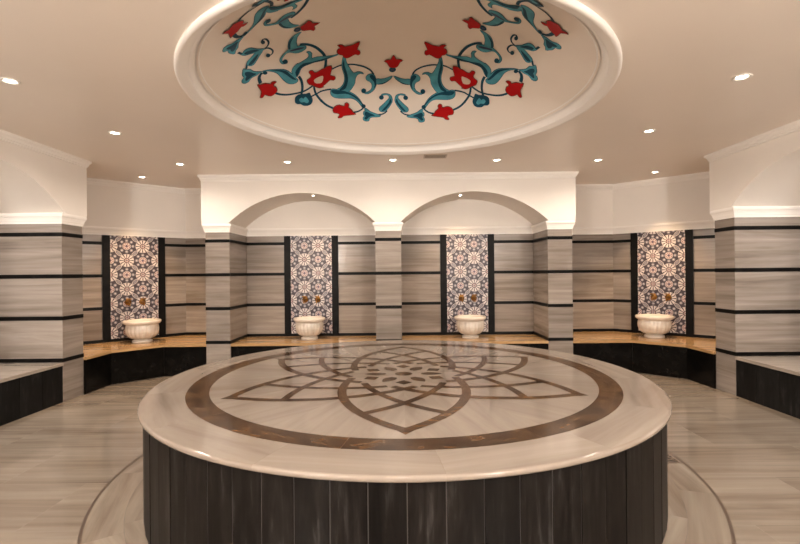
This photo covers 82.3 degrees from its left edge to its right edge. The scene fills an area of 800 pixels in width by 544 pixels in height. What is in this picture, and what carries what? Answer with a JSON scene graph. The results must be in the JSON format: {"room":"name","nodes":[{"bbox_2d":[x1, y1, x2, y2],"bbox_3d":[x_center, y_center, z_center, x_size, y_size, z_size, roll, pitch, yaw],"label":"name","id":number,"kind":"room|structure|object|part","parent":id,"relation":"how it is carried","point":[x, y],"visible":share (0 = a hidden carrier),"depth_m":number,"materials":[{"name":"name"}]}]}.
{"room":"spa","nodes":[
{"label":"spa","id":0,"kind":"room"},
{"bbox_2d":[0,129,91,401],"bbox_3d":[-4.280,0.060,1.538,0.945,2.860,8.277,-1,0,0],"label":"wall","id":1,"kind":"structure","parent":0,"point":[43,188],"depth_m":5.26,"materials":[{"name":"stone"}]},
{"bbox_3d":[-4.306,-0.623,1.519,0.906,0.125,8.238,-1,0,0],"label":"springing moulding","id":2,"kind":"part","parent":1,"relation":"part of","materials":[{"name":"white paint"}]},
{"bbox_3d":[-4.223,-1.327,1.538,0.804,0.088,8.277,-1,0,0],"label":"cornice","id":3,"kind":"part","parent":1,"relation":"part of","materials":[{"name":"white paint"}]},
{"bbox_2d":[82,178,205,375],"bbox_3d":[-3.943,0.057,6.802,0.659,2.860,2.695,-1,0,44],"label":"wall","id":4,"kind":"structure","parent":0,"point":[118,208],"depth_m":7.25,"materials":[{"name":"stone"}]},
{"bbox_2d":[102,235,165,339],"bbox_3d":[-4.074,0.211,7.043,0.853,1.547,0.026,-1,0,-42],"label":"tile panel","id":5,"kind":"object","parent":4,"relation":"attached to","point":[133,267],"visible":0.84,"depth_m":7.00,"materials":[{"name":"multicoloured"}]},
{"bbox_2d":[125,298,131,305],"bbox_3d":[-4.099,0.445,6.926,0.092,0.113,0.131,-1,0,-42],"label":"tap","id":6,"kind":"object","parent":5,"relation":"attached to","point":[127,301],"visible":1,"depth_m":6.94,"materials":[{"name":"brown metal"}]},
{"bbox_2d":[139,298,145,304],"bbox_3d":[-3.953,0.444,7.057,0.092,0.113,0.131,-1,0,-42],"label":"tap","id":7,"kind":"object","parent":5,"relation":"attached to","point":[142,301],"visible":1,"depth_m":7.08,"materials":[{"name":"brown metal"}]},
{"bbox_3d":[-3.950,-0.626,6.803,0.658,0.125,2.695,-1,0,44],"label":"springing moulding","id":8,"kind":"part","parent":4,"relation":"part of","materials":[{"name":"white paint"}]},
{"bbox_3d":[-3.947,-1.329,6.794,0.633,0.088,2.624,-1,0,44],"label":"cornice","id":9,"kind":"part","parent":4,"relation":"part of","materials":[{"name":"white paint"}]},
{"bbox_2d":[197,171,578,363],"bbox_3d":[-0.156,0.021,7.008,5.388,2.860,1.083,-1,0,0],"label":"wall","id":10,"kind":"structure","parent":0,"point":[388,227],"depth_m":6.86,"materials":[{"name":"stone"}]},
{"bbox_2d":[284,235,338,333],"bbox_3d":[-1.403,0.187,7.258,0.853,1.547,0.024,-1,0,0],"label":"tile panel","id":11,"kind":"object","parent":10,"relation":"attached to","point":[310,262],"visible":0.87,"depth_m":7.26,"materials":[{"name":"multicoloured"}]},
{"bbox_2d":[302,296,307,302],"bbox_3d":[-1.499,0.421,7.189,0.092,0.113,0.131,-1,0,0],"label":"tap","id":12,"kind":"object","parent":11,"relation":"attached to","point":[305,299],"visible":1,"depth_m":7.20,"materials":[{"name":"brown metal"}]},
{"bbox_3d":[-0.169,-1.365,6.996,5.388,0.088,1.058,-1,0,0],"label":"cornice","id":13,"kind":"part","parent":10,"relation":"part of","materials":[{"name":"white paint"}]},
{"bbox_3d":[-0.162,-0.661,7.028,5.310,0.125,1.044,-1,0,0],"label":"springing moulding","id":14,"kind":"part","parent":10,"relation":"part of","materials":[{"name":"white paint"}]},
{"bbox_2d":[440,234,494,331],"bbox_3d":[1.069,0.164,7.258,0.853,1.547,0.024,-1,0,0],"label":"tile panel","id":15,"kind":"object","parent":10,"relation":"attached to","point":[466,260],"visible":0.85,"depth_m":7.26,"materials":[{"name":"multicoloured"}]},
{"bbox_2d":[471,294,476,301],"bbox_3d":[1.169,0.396,7.189,0.092,0.113,0.131,-1,0,0],"label":"tap","id":16,"kind":"object","parent":15,"relation":"attached to","point":[473,297],"visible":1,"depth_m":7.20,"materials":[{"name":"brown metal"}]},
{"bbox_2d":[0,0,799,187],"bbox_3d":[-0.013,-1.410,2.550,10.000,0.001,10.700,-1,0,0],"label":"ceiling","id":17,"kind":"structure","parent":0,"point":[86,70],"depth_m":3.71,"materials":[{"name":"paint"}]},
{"bbox_2d":[0,77,21,84],"bbox_3d":[-2.813,-1.380,3.305,0.128,0.009,0.128,-1,0,0],"label":"recessed light","id":18,"kind":"object","parent":17,"relation":"in","point":[6,80],"visible":1,"depth_m":3.30,"materials":[{"name":"white"}]},
{"bbox_2d":[108,131,121,134],"bbox_3d":[-2.819,-1.380,4.530,0.128,0.009,0.128,-1,0,0],"label":"recessed light","id":19,"kind":"object","parent":17,"relation":"in","point":[109,132],"visible":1,"depth_m":4.52,"materials":[{"name":"white"}]},
{"bbox_2d":[174,0,621,154],"bbox_3d":[-0.016,-1.749,3.740,3.290,0.741,3.290,-1,0,0],"label":"dome","id":20,"kind":"object","parent":17,"relation":"attached to","point":[370,77],"visible":1,"depth_m":4.02,"materials":[{"name":"paint"}]},
{"bbox_2d":[423,154,446,158],"bbox_3d":[0.427,-1.411,5.560,0.280,0.005,0.170,-1,0,0],"label":"ceiling vent","id":21,"kind":"object","parent":17,"relation":"in","point":[437,155],"visible":1,"depth_m":5.56,"materials":[{"name":"silver metal"}]},
{"bbox_2d":[642,129,655,132],"bbox_3d":[2.517,-1.430,4.630,0.128,0.009,0.128,-1,0,0],"label":"recessed light","id":22,"kind":"object","parent":17,"relation":"in","point":[648,130],"visible":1,"depth_m":4.62,"materials":[{"name":"white"}]},
{"bbox_2d":[731,73,752,80],"bbox_3d":[2.504,-1.430,3.353,0.128,0.009,0.128,-1,0,0],"label":"recessed light","id":23,"kind":"object","parent":17,"relation":"in","point":[741,77],"visible":1,"depth_m":3.35,"materials":[{"name":"white"}]},
{"bbox_2d":[0,372,799,543],"bbox_3d":[0.013,1.450,2.600,10.400,0.004,10.800,-1,0,0],"label":"floor","id":24,"kind":"structure","parent":0,"point":[71,471],"depth_m":3.37,"materials":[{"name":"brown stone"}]},
{"bbox_2d":[0,362,63,425],"bbox_3d":[-4.301,1.262,4.216,0.880,0.456,2.092,-1,0,0],"label":"stone bench","id":25,"kind":"object","parent":24,"relation":"on","point":[26,389],"visible":1,"depth_m":4.83,"materials":[{"name":"stone"}]},
{"bbox_3d":[-4.303,1.052,4.216,0.880,0.036,2.092,-1,0,0],"label":"seat","id":26,"kind":"part","parent":25,"relation":"part of","materials":[{"name":"stone"}]},
{"bbox_2d":[83,335,206,393],"bbox_3d":[-3.695,1.256,6.576,1.862,0.456,1.948,-1,0,0],"label":"stone bench","id":27,"kind":"object","parent":24,"relation":"on","point":[109,363],"visible":0.8,"depth_m":6.40,"materials":[{"name":"stone"}]},
{"bbox_3d":[-3.851,1.276,5.846,0.022,0.420,0.483,-1,0,1],"label":"panel","id":28,"kind":"part","parent":27,"relation":"part of","materials":[{"name":"black stone"}]},
{"bbox_3d":[-3.615,1.274,6.326,0.022,0.420,0.675,-1,0,44],"label":"panel","id":29,"kind":"part","parent":27,"relation":"part of","materials":[{"name":"black stone"}]},
{"bbox_2d":[122,318,161,342],"bbox_3d":[-3.842,0.866,6.830,0.520,0.328,0.520,-1,0,0],"label":"basin","id":30,"kind":"object","parent":27,"relation":"on","point":[140,330],"visible":1,"depth_m":6.68,"materials":[{"name":"stone"}]},
{"bbox_3d":[-3.842,0.873,6.830,0.451,0.214,0.447,-1,0,0],"label":"bowl","id":31,"kind":"part","parent":30,"relation":"part of","materials":[{"name":"stone"}]},
{"bbox_3d":[-3.696,1.046,6.576,1.862,0.036,1.948,-1,0,0],"label":"seat","id":32,"kind":"part","parent":27,"relation":"part of","materials":[{"name":"stone"}]},
{"bbox_3d":[-3.076,1.269,6.570,0.621,0.420,0.022,-1,0,0],"label":"panel","id":33,"kind":"part","parent":27,"relation":"part of","materials":[{"name":"black stone"}]},
{"bbox_2d":[231,336,375,357],"bbox_3d":[-1.378,1.235,6.911,2.086,0.456,0.718,-1,0,0],"label":"stone bench","id":34,"kind":"object","parent":24,"relation":"on","point":[248,345],"visible":0.38,"depth_m":6.66,"materials":[{"name":"stone"}]},
{"bbox_3d":[-1.378,1.253,6.575,2.083,0.420,0.022,-1,0,0],"label":"panel","id":35,"kind":"part","parent":34,"relation":"part of","materials":[{"name":"black stone"}]},
{"bbox_3d":[-1.380,1.025,6.911,2.086,0.036,0.718,-1,0,0],"label":"seat","id":36,"kind":"part","parent":34,"relation":"part of","materials":[{"name":"stone"}]},
{"bbox_2d":[293,316,324,339],"bbox_3d":[-1.377,0.843,6.970,0.484,0.328,0.484,-1,0,0],"label":"basin","id":37,"kind":"object","parent":34,"relation":"on","point":[309,327],"visible":1,"depth_m":6.82,"materials":[{"name":"stone"}]},
{"bbox_3d":[-1.377,0.850,6.970,0.420,0.214,0.416,-1,0,0],"label":"bowl","id":38,"kind":"part","parent":37,"relation":"part of","materials":[{"name":"stone"}]},
{"bbox_2d":[137,340,671,543],"bbox_3d":[0.030,1.117,3.568,3.600,0.665,3.600,-1,0,0],"label":"platform","id":39,"kind":"object","parent":24,"relation":"on","point":[361,430],"visible":1,"depth_m":2.20,"materials":[{"name":"grey stone"}]},
{"bbox_2d":[402,334,548,349],"bbox_3d":[1.078,1.212,6.911,2.097,0.456,0.718,-1,0,0],"label":"stone bench","id":40,"kind":"object","parent":24,"relation":"on","point":[526,340],"visible":0.35,"depth_m":6.80,"materials":[{"name":"stone"}]},
{"bbox_2d":[454,315,485,338],"bbox_3d":[1.070,0.820,6.970,0.484,0.328,0.484,-1,0,0],"label":"basin","id":41,"kind":"object","parent":40,"relation":"on","point":[470,326],"visible":1,"depth_m":6.81,"materials":[{"name":"stone"}]},
{"bbox_3d":[1.070,0.827,6.970,0.420,0.214,0.416,-1,0,0],"label":"bowl","id":42,"kind":"part","parent":41,"relation":"part of","materials":[{"name":"stone"}]},
{"bbox_3d":[1.076,1.002,6.911,2.097,0.036,0.718,-1,0,0],"label":"seat","id":43,"kind":"part","parent":40,"relation":"part of","materials":[{"name":"stone"}]},
{"bbox_3d":[1.079,1.230,6.575,2.094,0.420,0.022,-1,0,0],"label":"panel","id":44,"kind":"part","parent":40,"relation":"part of","materials":[{"name":"black stone"}]},
{"bbox_2d":[573,331,715,388],"bbox_3d":[3.509,1.189,6.555,2.070,0.456,1.930,-1,0,0],"label":"stone bench","id":45,"kind":"object","parent":24,"relation":"on","point":[691,358],"visible":0.7,"depth_m":6.41,"materials":[{"name":"stone"}]},
{"bbox_3d":[2.907,1.213,6.571,0.863,0.420,0.022,-1,0,0],"label":"panel","id":46,"kind":"part","parent":45,"relation":"part of","materials":[{"name":"black stone"}]},
{"bbox_3d":[3.507,0.979,6.555,2.070,0.036,1.930,-1,0,0],"label":"seat","id":47,"kind":"part","parent":45,"relation":"part of","materials":[{"name":"stone"}]},
{"bbox_2d":[635,314,673,337],"bbox_3d":[3.793,0.795,6.830,0.520,0.328,0.520,-1,0,0],"label":"basin","id":48,"kind":"object","parent":45,"relation":"on","point":[653,325],"visible":1,"depth_m":6.68,"materials":[{"name":"stone"}]},
{"bbox_3d":[3.793,0.802,6.830,0.451,0.214,0.447,-1,0,0],"label":"bowl","id":49,"kind":"part","parent":48,"relation":"part of","materials":[{"name":"stone"}]},
{"bbox_3d":[3.585,1.207,6.339,0.683,0.420,0.022,-1,0,43],"label":"panel","id":50,"kind":"part","parent":45,"relation":"part of","materials":[{"name":"black stone"}]},
{"bbox_3d":[3.839,1.204,5.853,0.022,0.420,0.522,-1,0,-1],"label":"panel","id":51,"kind":"part","parent":45,"relation":"part of","materials":[{"name":"black stone"}]},
{"bbox_2d":[667,454,680,462],"bbox_3d":[2.031,1.426,3.521,0.162,0.006,0.165,-1,0,0],"label":"floor drain","id":52,"kind":"object","parent":24,"relation":"on","point":[671,459],"visible":0.42,"depth_m":3.49,"materials":[{"name":"beige stone"}]},
{"bbox_2d":[735,356,799,418],"bbox_3d":[4.289,1.182,4.216,0.880,0.456,2.092,-1,0,0],"label":"stone bench","id":53,"kind":"object","parent":24,"relation":"on","point":[773,382],"visible":1,"depth_m":4.82,"materials":[{"name":"stone"}]},
{"bbox_3d":[4.287,0.972,4.216,0.880,0.036,2.092,-1,0,0],"label":"seat","id":54,"kind":"part","parent":53,"relation":"part of","materials":[{"name":"stone"}]},
{"bbox_2d":[572,171,715,349],"bbox_3d":[3.741,-0.015,6.816,2.830,2.860,0.720,-1,0,43],"label":"wall","id":55,"kind":"structure","parent":0,"point":[606,214],"depth_m":7.38,"materials":[{"name":"stone"}]},
{"bbox_3d":[3.719,-1.401,6.808,2.760,0.088,0.692,-1,0,43],"label":"cornice","id":56,"kind":"part","parent":55,"relation":"part of","materials":[{"name":"white paint"}]},
{"bbox_3d":[3.735,-0.697,6.817,2.830,0.125,0.717,-1,0,43],"label":"springing moulding","id":57,"kind":"part","parent":55,"relation":"part of","materials":[{"name":"white paint"}]},
{"bbox_2d":[630,229,693,333],"bbox_3d":[4.009,0.136,7.036,0.853,1.547,0.024,-1,0,43],"label":"tile panel","id":58,"kind":"object","parent":55,"relation":"attached to","point":[661,261],"visible":0.88,"depth_m":7.00,"materials":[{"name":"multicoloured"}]},
{"bbox_2d":[650,293,656,300],"bbox_3d":[3.893,0.371,7.052,0.092,0.113,0.131,-1,0,43],"label":"tap","id":59,"kind":"object","parent":58,"relation":"attached to","point":[653,296],"visible":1,"depth_m":7.07,"materials":[{"name":"brown metal"}]},
{"bbox_2d":[664,293,671,300],"bbox_3d":[4.037,0.369,6.919,0.092,0.113,0.131,-1,0,43],"label":"tap","id":60,"kind":"object","parent":58,"relation":"attached to","point":[667,296],"visible":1,"depth_m":6.93,"materials":[{"name":"brown metal"}]},
{"bbox_2d":[704,119,799,395],"bbox_3d":[4.245,-0.019,1.532,0.945,2.860,8.265,-1,0,0],"label":"wall","id":61,"kind":"structure","parent":0,"point":[754,182],"depth_m":5.26,"materials":[{"name":"stone"}]},
{"bbox_3d":[4.128,-1.404,1.545,0.735,0.088,8.240,-1,0,0],"label":"cornice","id":62,"kind":"part","parent":61,"relation":"part of","materials":[{"name":"white paint"}]},
{"bbox_3d":[4.259,-0.702,1.513,0.906,0.125,8.226,-1,0,0],"label":"springing moulding","id":63,"kind":"part","parent":61,"relation":"part of","materials":[{"name":"white paint"}]}
]}

